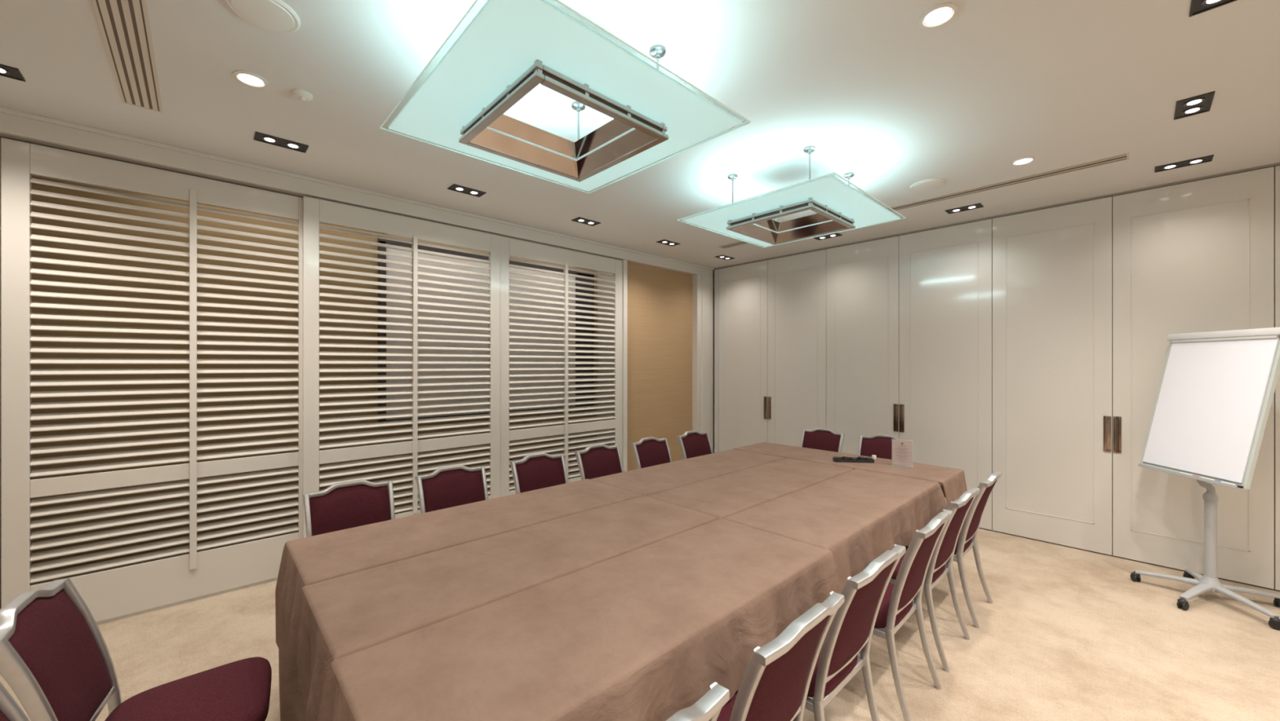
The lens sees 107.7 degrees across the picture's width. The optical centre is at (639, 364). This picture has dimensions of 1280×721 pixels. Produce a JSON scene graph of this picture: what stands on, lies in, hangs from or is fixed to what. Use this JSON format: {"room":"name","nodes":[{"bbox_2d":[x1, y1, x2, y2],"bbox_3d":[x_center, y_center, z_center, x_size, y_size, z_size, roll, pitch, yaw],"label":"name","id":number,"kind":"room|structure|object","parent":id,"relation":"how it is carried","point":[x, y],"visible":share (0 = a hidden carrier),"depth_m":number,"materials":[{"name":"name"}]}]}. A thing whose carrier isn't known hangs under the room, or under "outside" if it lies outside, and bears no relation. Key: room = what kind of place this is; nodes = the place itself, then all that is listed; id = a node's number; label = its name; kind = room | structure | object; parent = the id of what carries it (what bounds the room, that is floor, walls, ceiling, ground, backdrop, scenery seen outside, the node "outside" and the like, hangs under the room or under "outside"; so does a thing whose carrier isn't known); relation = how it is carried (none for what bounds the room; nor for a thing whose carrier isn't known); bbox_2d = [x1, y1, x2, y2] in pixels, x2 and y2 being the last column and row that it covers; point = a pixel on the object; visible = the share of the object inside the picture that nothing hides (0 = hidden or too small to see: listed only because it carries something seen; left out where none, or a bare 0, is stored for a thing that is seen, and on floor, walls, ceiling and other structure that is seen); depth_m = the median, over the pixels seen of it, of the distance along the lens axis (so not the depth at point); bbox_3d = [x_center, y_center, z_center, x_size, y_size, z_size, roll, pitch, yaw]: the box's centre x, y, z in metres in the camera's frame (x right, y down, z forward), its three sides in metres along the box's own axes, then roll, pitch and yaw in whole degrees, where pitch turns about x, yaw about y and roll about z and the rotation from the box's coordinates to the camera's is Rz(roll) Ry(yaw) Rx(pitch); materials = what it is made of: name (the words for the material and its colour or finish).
{"room":"conference room","nodes":[
{"label":"conference room","id":0,"kind":"room"},
{"bbox_2d":[0,138,0,608],"bbox_3d":[-4.551,0.090,2.027,2.140,3.020,0.514,0,0,-43],"label":"wall","id":1,"kind":"structure","parent":0,"point":[0,139],"depth_m":2.74,"materials":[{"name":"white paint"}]},
{"bbox_2d":[0,106,714,277],"bbox_3d":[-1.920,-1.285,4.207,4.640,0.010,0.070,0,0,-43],"label":"trim","id":2,"kind":"structure","parent":1,"relation":"attached to","point":[2,135],"depth_m":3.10,"materials":[{"name":"white paint"}]},
{"bbox_2d":[0,137,302,624],"bbox_3d":[-3.064,0.163,3.132,1.460,2.875,0.060,0,0,-43],"label":"shutter","id":3,"kind":"object","parent":2,"relation":"hanging from","point":[121,592],"visible":0.86,"depth_m":2.99,"materials":[{"name":"white paint"}]},
{"bbox_2d":[302,195,500,537],"bbox_3d":[-1.974,0.163,4.089,1.594,2.875,0.060,0,0,-43],"label":"shutter","id":4,"kind":"object","parent":2,"relation":"hanging from","point":[315,211],"visible":0.85,"depth_m":3.99,"materials":[{"name":"white paint"}]},
{"bbox_2d":[500,235,622,497],"bbox_3d":[-0.812,0.163,5.196,1.610,2.875,0.060,0,0,-43],"label":"shutter","id":5,"kind":"object","parent":2,"relation":"hanging from","point":[509,246],"visible":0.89,"depth_m":5.11,"materials":[{"name":"white paint"}]},
{"bbox_2d":[31,175,596,583],"bbox_3d":[-2.410,0.090,4.458,8.590,3.020,0.100,0,0,-43],"label":"wall","id":6,"kind":"structure","parent":0,"point":[34,186],"depth_m":3.45,"materials":[{"name":"paint"}]},
{"bbox_2d":[377,238,594,426],"bbox_3d":[-1.517,-0.300,5.194,2.500,1.760,0.050,0,0,-43],"label":"window","id":7,"kind":"structure","parent":6,"relation":"in","point":[380,240],"depth_m":4.94,"materials":[{"name":"glass"}]},
{"bbox_2d":[596,259,626,471],"bbox_3d":[-0.362,0.155,5.947,0.065,2.890,0.534,0,0,-43],"label":"trim","id":8,"kind":"structure","parent":6,"relation":"attached to","point":[624,261],"depth_m":5.89,"materials":[{"name":"white paint"}]},
{"bbox_2d":[626,262,692,471],"bbox_3d":[0.118,0.155,6.455,1.330,2.890,0.450,0,0,-43],"label":"wall panel","id":9,"kind":"object","parent":6,"relation":"attached to","point":[660,300],"visible":0.43,"depth_m":6.28,"materials":[{"name":"brown wood"}]},
{"bbox_2d":[0,0,1279,268],"bbox_3d":[0.377,-1.470,1.520,8.830,0.100,8.300,0,0,-43],"label":"ceiling","id":10,"kind":"structure","parent":0,"point":[882,97],"depth_m":2.47,"materials":[{"name":"paint"}]},
{"bbox_2d":[0,63,26,81],"bbox_3d":[-3.129,-1.416,2.200,0.268,0.008,0.132,0,0,-43],"label":"recessed light","id":11,"kind":"object","parent":10,"relation":"in","point":[6,71],"visible":1,"depth_m":2.27,"materials":[{"name":"black metal"}]},
{"bbox_2d":[91,0,163,113],"bbox_3d":[-2.105,-1.418,1.899,0.154,0.004,1.874,0,0,-43],"label":"ceiling vent","id":12,"kind":"object","parent":10,"relation":"in","point":[124,24],"visible":1,"depth_m":2.10,"materials":[{"name":"beige metal"}]},
{"bbox_2d":[232,70,268,88],"bbox_3d":[-1.934,-1.415,2.322,0.136,0.009,0.136,0,0,-43],"label":"recessed light","id":13,"kind":"object","parent":10,"relation":"in","point":[249,78],"visible":1,"depth_m":2.31,"materials":[{"name":"white glass"}]},
{"bbox_2d":[224,0,300,32],"bbox_3d":[-1.508,-1.411,1.872,0.240,0.018,0.240,0,0,-43],"label":"ceiling speaker","id":14,"kind":"object","parent":10,"relation":"attached to","point":[275,15],"visible":1,"depth_m":1.87,"materials":[{"name":"white plastic"}]},
{"bbox_2d":[253,131,308,152],"bbox_3d":[-2.291,-1.416,2.986,0.268,0.008,0.132,0,0,-43],"label":"recessed light","id":15,"kind":"object","parent":10,"relation":"in","point":[259,136],"visible":1,"depth_m":2.98,"materials":[{"name":"black metal"}]},
{"bbox_2d":[292,88,312,102],"bbox_3d":[-1.772,-1.403,2.452,0.090,0.035,0.090,0,0,-43],"label":"smoke detector","id":16,"kind":"object","parent":10,"relation":"attached to","point":[301,95],"visible":1,"depth_m":2.43,"materials":[{"name":"white plastic"}]},
{"bbox_2d":[447,183,486,196],"bbox_3d":[-1.412,-1.416,3.812,0.268,0.008,0.132,0,0,-43],"label":"recessed light","id":17,"kind":"object","parent":10,"relation":"in","point":[454,187],"visible":1,"depth_m":3.81,"materials":[{"name":"black metal"}]},
{"bbox_2d":[379,0,751,193],"bbox_3d":[-0.351,-1.218,2.126,1.200,0.404,1.200,0,0,-43],"label":"pendant light","id":18,"kind":"object","parent":10,"relation":"hanging from","point":[509,48],"visible":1,"depth_m":1.91,"materials":[{"name":"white glass"}]},
{"bbox_2d":[571,217,600,226],"bbox_3d":[-0.534,-1.416,4.636,0.268,0.008,0.132,0,0,-43],"label":"recessed light","id":19,"kind":"object","parent":10,"relation":"in","point":[580,220],"visible":1,"depth_m":4.63,"materials":[{"name":"black metal"}]},
{"bbox_2d":[656,239,679,246],"bbox_3d":[0.330,-1.416,5.448,0.268,0.008,0.132,0,0,-43],"label":"recessed light","id":20,"kind":"object","parent":10,"relation":"in","point":[663,242],"visible":1,"depth_m":5.45,"materials":[{"name":"black metal"}]},
{"bbox_2d":[714,254,734,260],"bbox_3d":[1.125,-1.416,6.194,0.268,0.008,0.132,0,0,-43],"label":"recessed light","id":21,"kind":"object","parent":10,"relation":"in","point":[722,256],"visible":1,"depth_m":6.19,"materials":[{"name":"black metal"}]},
{"bbox_2d":[677,145,906,247],"bbox_3d":[1.129,-1.218,3.502,1.200,0.404,1.200,0,0,-43],"label":"pendant light","id":22,"kind":"object","parent":10,"relation":"hanging from","point":[838,206],"visible":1,"depth_m":3.34,"materials":[{"name":"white glass"}]},
{"bbox_2d":[813,232,842,239],"bbox_3d":[2.080,-1.416,5.177,0.132,0.008,0.268,0,0,-43],"label":"recessed light","id":23,"kind":"object","parent":10,"relation":"in","point":[836,234],"visible":0.99,"depth_m":5.17,"materials":[{"name":"black metal"}]},
{"bbox_2d":[717,152,1129,248],"bbox_3d":[2.155,-1.418,4.425,0.144,0.004,3.424,0,0,-43],"label":"ceiling vent","id":24,"kind":"object","parent":10,"relation":"in","point":[1123,157],"visible":0.8,"depth_m":3.64,"materials":[{"name":"grey metal"}]},
{"bbox_2d":[910,177,945,191],"bbox_3d":[2.265,-1.411,3.680,0.240,0.018,0.240,0,0,-43],"label":"ceiling speaker","id":25,"kind":"object","parent":10,"relation":"attached to","point":[928,184],"visible":1,"depth_m":3.65,"materials":[{"name":"white plastic"}]},
{"bbox_2d":[918,2,958,28],"bbox_3d":[1.212,-1.415,1.900,0.136,0.009,0.136,0,0,-43],"label":"recessed light","id":26,"kind":"object","parent":10,"relation":"in","point":[939,15],"visible":1,"depth_m":1.89,"materials":[{"name":"white glass"}]},
{"bbox_2d":[945,203,983,213],"bbox_3d":[2.949,-1.416,4.251,0.132,0.008,0.268,0,0,-43],"label":"recessed light","id":27,"kind":"object","parent":10,"relation":"in","point":[978,205],"visible":1,"depth_m":4.25,"materials":[{"name":"black metal"}]},
{"bbox_2d":[1010,155,1035,165],"bbox_3d":[2.668,-1.415,3.253,0.136,0.009,0.136,0,0,-43],"label":"recessed light","id":28,"kind":"object","parent":10,"relation":"in","point":[1024,160],"visible":1,"depth_m":3.25,"materials":[{"name":"white glass"}]},
{"bbox_2d":[1154,154,1213,173],"bbox_3d":[3.839,-1.416,3.303,0.132,0.008,0.268,0,0,-43],"label":"recessed light","id":29,"kind":"object","parent":10,"relation":"in","point":[1206,158],"visible":1,"depth_m":3.30,"materials":[{"name":"black metal"}]},
{"bbox_2d":[1173,90,1215,119],"bbox_3d":[3.038,-1.416,2.565,0.268,0.008,0.132,0,0,-43],"label":"recessed light","id":30,"kind":"object","parent":10,"relation":"in","point":[1200,104],"visible":1,"depth_m":2.56,"materials":[{"name":"black metal"}]},
{"bbox_2d":[1189,0,1237,17],"bbox_3d":[2.185,-1.416,1.764,0.268,0.008,0.132,0,0,-43],"label":"recessed light","id":31,"kind":"object","parent":10,"relation":"in","point":[1197,6],"visible":1,"depth_m":1.84,"materials":[{"name":"black metal"}]},
{"bbox_2d":[0,527,1279,720],"bbox_3d":[0.377,1.650,1.520,8.830,0.100,8.300,0,0,-43],"label":"floor","id":32,"kind":"structure","parent":0,"point":[1066,633],"depth_m":2.66,"materials":[{"name":"beige carpet"}]},
{"bbox_2d":[0,681,30,720],"bbox_3d":[-1.118,1.143,1.056,0.598,0.914,0.461,0,0,-43],"label":"banquet chair","id":33,"kind":"object","parent":32,"relation":"on","point":[10,710],"visible":1,"depth_m":1.05,"materials":[{"name":"silver metal"}]},
{"bbox_2d":[0,577,271,720],"bbox_3d":[-1.585,1.143,1.525,0.598,0.914,0.461,0,0,-36],"label":"banquet chair","id":34,"kind":"object","parent":32,"relation":"on","point":[55,658],"visible":1,"depth_m":1.49,"materials":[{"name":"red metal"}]},
{"bbox_2d":[302,479,395,537],"bbox_3d":[-1.511,1.143,2.528,0.461,0.914,0.598,0,0,-43],"label":"banquet chair","id":35,"kind":"object","parent":32,"relation":"on","point":[339,506],"visible":0.41,"depth_m":2.67,"materials":[{"name":"red fabric"}]},
{"bbox_2d":[415,464,488,513],"bbox_3d":[-1.087,1.143,2.933,0.461,0.914,0.598,0,0,-42],"label":"banquet chair","id":36,"kind":"object","parent":32,"relation":"on","point":[447,486],"visible":0.38,"depth_m":3.08,"materials":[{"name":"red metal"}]},
{"bbox_2d":[509,452,568,493],"bbox_3d":[-0.607,1.143,3.380,0.461,0.914,0.597,0,0,-42],"label":"banquet chair","id":37,"kind":"object","parent":32,"relation":"on","point":[535,471],"visible":0.34,"depth_m":3.53,"materials":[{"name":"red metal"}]},
{"bbox_2d":[574,444,623,479],"bbox_3d":[-0.185,1.143,3.785,0.461,0.914,0.598,0,0,-43],"label":"banquet chair","id":38,"kind":"object","parent":32,"relation":"on","point":[596,460],"visible":0.37,"depth_m":3.93,"materials":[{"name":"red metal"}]},
{"bbox_2d":[630,436,672,468],"bbox_3d":[0.267,1.143,4.186,0.461,0.914,0.598,0,0,-44],"label":"banquet chair","id":39,"kind":"object","parent":32,"relation":"on","point":[648,451],"visible":0.3,"depth_m":4.33,"materials":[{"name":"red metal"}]},
{"bbox_2d":[676,430,713,459],"bbox_3d":[0.717,1.143,4.613,0.461,0.914,0.598,0,0,-43],"label":"banquet chair","id":40,"kind":"object","parent":32,"relation":"on","point":[693,443],"visible":0.38,"depth_m":4.76,"materials":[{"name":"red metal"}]},
{"bbox_2d":[665,681,729,720],"bbox_3d":[-0.155,1.143,1.071,0.461,0.914,0.598,0,0,-43],"label":"banquet chair","id":41,"kind":"object","parent":32,"relation":"on","point":[708,707],"visible":1,"depth_m":0.98,"materials":[{"name":"silver metal"}]},
{"bbox_2d":[716,591,844,720],"bbox_3d":[0.281,1.143,1.491,0.461,0.914,0.598,0,0,-43],"label":"banquet chair","id":42,"kind":"object","parent":32,"relation":"on","point":[775,685],"visible":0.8,"depth_m":1.27,"materials":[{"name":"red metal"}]},
{"bbox_2d":[800,427,844,452],"bbox_3d":[1.762,1.143,4.795,0.598,0.914,0.461,0,0,-43],"label":"banquet chair","id":43,"kind":"object","parent":32,"relation":"on","point":[826,439],"visible":0.36,"depth_m":4.94,"materials":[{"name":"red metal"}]},
{"bbox_2d":[804,543,906,720],"bbox_3d":[0.690,1.143,1.879,0.461,0.914,0.598,0,0,-43],"label":"banquet chair","id":44,"kind":"object","parent":32,"relation":"on","point":[850,633],"visible":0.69,"depth_m":1.68,"materials":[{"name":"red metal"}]},
{"bbox_2d":[857,434,902,459],"bbox_3d":[2.180,1.143,4.351,0.598,0.914,0.461,0,0,-43],"label":"banquet chair","id":45,"kind":"object","parent":32,"relation":"on","point":[880,446],"visible":0.2,"depth_m":4.54,"materials":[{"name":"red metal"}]},
{"bbox_2d":[872,508,952,720],"bbox_3d":[1.173,1.143,2.322,0.461,0.914,0.598,0,0,-44],"label":"banquet chair","id":46,"kind":"object","parent":32,"relation":"on","point":[897,605],"visible":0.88,"depth_m":2.10,"materials":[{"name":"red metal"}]},
{"bbox_2d":[888,487,979,671],"bbox_3d":[1.607,1.143,2.742,0.461,0.914,0.598,0,0,-43],"label":"banquet chair","id":47,"kind":"object","parent":32,"relation":"on","point":[944,552],"visible":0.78,"depth_m":2.52,"materials":[{"name":"silver metal"}]},
{"bbox_2d":[907,471,1001,627],"bbox_3d":[2.052,1.143,3.149,0.461,0.914,0.597,0,0,-44],"label":"banquet chair","id":48,"kind":"object","parent":32,"relation":"on","point":[967,537],"visible":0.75,"depth_m":2.91,"materials":[{"name":"silver metal"}]},
{"bbox_2d":[1130,327,1279,630],"bbox_3d":[3.897,0.684,3.223,0.800,1.832,0.710,0,0,-43],"label":"easel","id":49,"kind":"object","parent":32,"relation":"on","point":[1216,390],"visible":1,"depth_m":3.16,"materials":[{"name":"white paper"}]},
{"bbox_2d":[1137,463,1246,490],"bbox_3d":[3.788,0.771,3.236,0.059,0.034,0.660,0,0,7],"label":"tray","id":50,"kind":"object","parent":49,"relation":"on","point":[1160,467],"depth_m":3.19,"materials":[{"name":"grey plastic"}]},
{"bbox_2d":[1222,481,1243,488],"bbox_3d":[3.760,0.765,2.970,0.017,0.017,0.115,0,0,7],"label":"marker pen","id":51,"kind":"object","parent":49,"relation":"on","point":[1238,486],"visible":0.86,"depth_m":2.92,"materials":[{"name":"white plastic"}]},
{"bbox_3d":[1.764,1.232,4.249,0.578,0.736,1.808,0,0,-43],"label":"banquet table","id":52,"kind":"object","parent":32,"relation":"on","visible":0},
{"bbox_2d":[733,441,967,506],"bbox_3d":[1.788,0.975,4.259,0.629,0.264,1.929,0,0,-43],"label":"tablecloth","id":53,"kind":"object","parent":52,"relation":"on","point":[952,481],"visible":0.48,"depth_m":3.87,"materials":[{"name":"beige fabric"}]},
{"bbox_2d":[832,456,874,462],"bbox_3d":[1.854,0.822,4.059,0.320,0.042,0.076,0,0,7],"label":"tray","id":54,"kind":"object","parent":53,"relation":"on","point":[837,459],"visible":1,"depth_m":4.03,"materials":[{"name":"black plastic"}]},
{"bbox_2d":[892,439,912,466],"bbox_3d":[2.181,0.734,3.886,0.156,0.218,0.080,0,0,25],"label":"holder","id":55,"kind":"object","parent":53,"relation":"on","point":[902,450],"visible":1,"depth_m":3.88,"materials":[{"name":"white paper"}]},
{"bbox_3d":[0.893,1.232,3.431,1.788,0.736,0.594,0,0,-43],"label":"banquet table","id":56,"kind":"object","parent":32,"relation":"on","visible":0},
{"bbox_2d":[646,457,853,518],"bbox_3d":[0.893,0.864,3.431,1.791,0.032,0.597,0,0,-43],"label":"tablecloth","id":57,"kind":"object","parent":56,"relation":"on","point":[722,496],"visible":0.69,"depth_m":3.26,"materials":[{"name":"beige fabric"}]},
{"bbox_3d":[1.308,1.232,2.989,1.788,0.736,0.595,0,0,-43],"label":"banquet table","id":58,"kind":"object","parent":32,"relation":"on","visible":0},
{"bbox_2d":[723,468,947,590],"bbox_3d":[1.335,0.980,2.961,1.791,0.264,0.676,0,0,-43],"label":"tablecloth","id":59,"kind":"object","parent":58,"relation":"on","point":[858,516],"visible":0.77,"depth_m":2.74,"materials":[{"name":"beige fabric"}]},
{"bbox_2d":[712,270,1112,554],"bbox_3d":[3.495,0.090,4.517,0.100,3.020,8.200,0,0,-43],"label":"wall","id":60,"kind":"structure","parent":0,"point":[713,270],"depth_m":6.99,"materials":[{"name":"white paint"}]},
{"bbox_2d":[692,274,713,452],"bbox_3d":[0.893,0.155,6.865,0.360,2.890,0.214,0,0,-43],"label":"trim","id":61,"kind":"structure","parent":60,"relation":"attached to","point":[702,285],"depth_m":6.74,"materials":[{"name":"white paint"}]},
{"bbox_2d":[714,269,718,453],"bbox_3d":[1.143,0.095,6.898,0.050,2.990,0.076,0,0,-43],"label":"trim","id":62,"kind":"structure","parent":60,"relation":"attached to","point":[716,271],"depth_m":6.88,"materials":[{"name":"paint"}]},
{"bbox_2d":[718,260,767,452],"bbox_3d":[1.442,0.095,6.566,0.068,2.990,0.807,0,0,-43],"label":"door","id":63,"kind":"structure","parent":60,"relation":"in","point":[742,288],"depth_m":6.56,"materials":[{"name":"paint"}]},
{"bbox_2d":[767,248,826,446],"bbox_3d":[1.996,0.095,5.976,0.068,2.990,0.803,0,0,-43],"label":"door","id":64,"kind":"structure","parent":60,"relation":"in","point":[797,283],"depth_m":5.97,"materials":[{"name":"paint"}]},
{"bbox_2d":[826,235,898,454],"bbox_3d":[2.550,0.095,5.387,0.068,2.990,0.807,0,0,-43],"label":"door","id":65,"kind":"structure","parent":60,"relation":"in","point":[862,278],"depth_m":5.35,"materials":[{"name":"paint"}]},
{"bbox_2d":[898,218,992,529],"bbox_3d":[3.108,0.095,4.792,0.068,2.990,0.817,0,0,-43],"label":"door","id":66,"kind":"structure","parent":60,"relation":"in","point":[945,274],"depth_m":4.75,"materials":[{"name":"paint"}]},
{"bbox_2d":[714,162,1279,269],"bbox_3d":[3.678,-1.412,4.194,0.056,0.016,7.480,0,0,-43],"label":"trim","id":67,"kind":"structure","parent":60,"relation":"attached to","point":[1274,165],"depth_m":4.19,"materials":[{"name":"white paint"}]},
{"bbox_2d":[992,196,1112,555],"bbox_3d":[3.667,0.095,4.197,0.068,2.990,0.808,0,0,-43],"label":"door","id":68,"kind":"structure","parent":60,"relation":"in","point":[1052,267],"depth_m":4.15,"materials":[{"name":"paint"}]},
{"bbox_2d":[1112,166,1274,589],"bbox_3d":[4.221,0.095,3.607,0.068,2.990,0.803,0,0,-43],"label":"door","id":69,"kind":"structure","parent":60,"relation":"in","point":[1198,255],"depth_m":3.61,"materials":[{"name":"paint"}]},
{"bbox_2d":[1274,165,1279,590],"bbox_3d":[4.774,0.095,3.018,0.068,2.990,0.804,0,0,-43],"label":"door","id":70,"kind":"structure","parent":60,"relation":"in","point":[1277,169],"depth_m":3.29,"materials":[{"name":"paint"}]},
{"bbox_3d":[-0.838,1.232,2.638,1.799,0.736,0.595,0,0,-43],"label":"banquet table","id":71,"kind":"object","parent":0,"visible":0},
{"bbox_2d":[275,478,642,720],"bbox_3d":[-0.875,1.218,2.636,1.858,0.751,0.646,0,0,-43],"label":"tablecloth","id":72,"kind":"object","parent":71,"relation":"on","point":[309,560],"visible":0.67,"depth_m":2.31,"materials":[{"name":"beige fabric"}]},
{"bbox_3d":[0.478,1.232,3.874,1.788,0.736,0.595,0,0,-43],"label":"banquet table","id":73,"kind":"object","parent":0,"visible":0},
{"bbox_2d":[591,448,786,496],"bbox_3d":[0.454,0.980,3.899,1.791,0.264,0.668,0,0,-43],"label":"tablecloth","id":74,"kind":"object","parent":73,"relation":"on","point":[650,480],"visible":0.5,"depth_m":3.69,"materials":[{"name":"beige fabric"}]},
{"bbox_3d":[-0.428,1.232,2.191,1.813,0.736,0.594,0,0,-43],"label":"banquet table","id":75,"kind":"object","parent":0,"visible":0},
{"bbox_2d":[280,495,718,720],"bbox_3d":[-0.452,1.218,2.168,1.881,0.751,0.597,0,0,-43],"label":"tablecloth","id":76,"kind":"object","parent":75,"relation":"on","point":[334,619],"visible":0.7,"depth_m":1.82,"materials":[{"name":"beige fabric"}]},
{"bbox_3d":[-0.017,1.232,1.745,1.823,0.736,0.595,0,0,-43],"label":"banquet table","id":77,"kind":"object","parent":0,"visible":0},
{"bbox_2d":[317,518,841,720],"bbox_3d":[-0.006,1.218,1.693,1.882,0.751,0.688,0,0,-43],"label":"tablecloth","id":78,"kind":"object","parent":77,"relation":"on","point":[642,633],"visible":0.92,"depth_m":1.47,"materials":[{"name":"beige fabric"}]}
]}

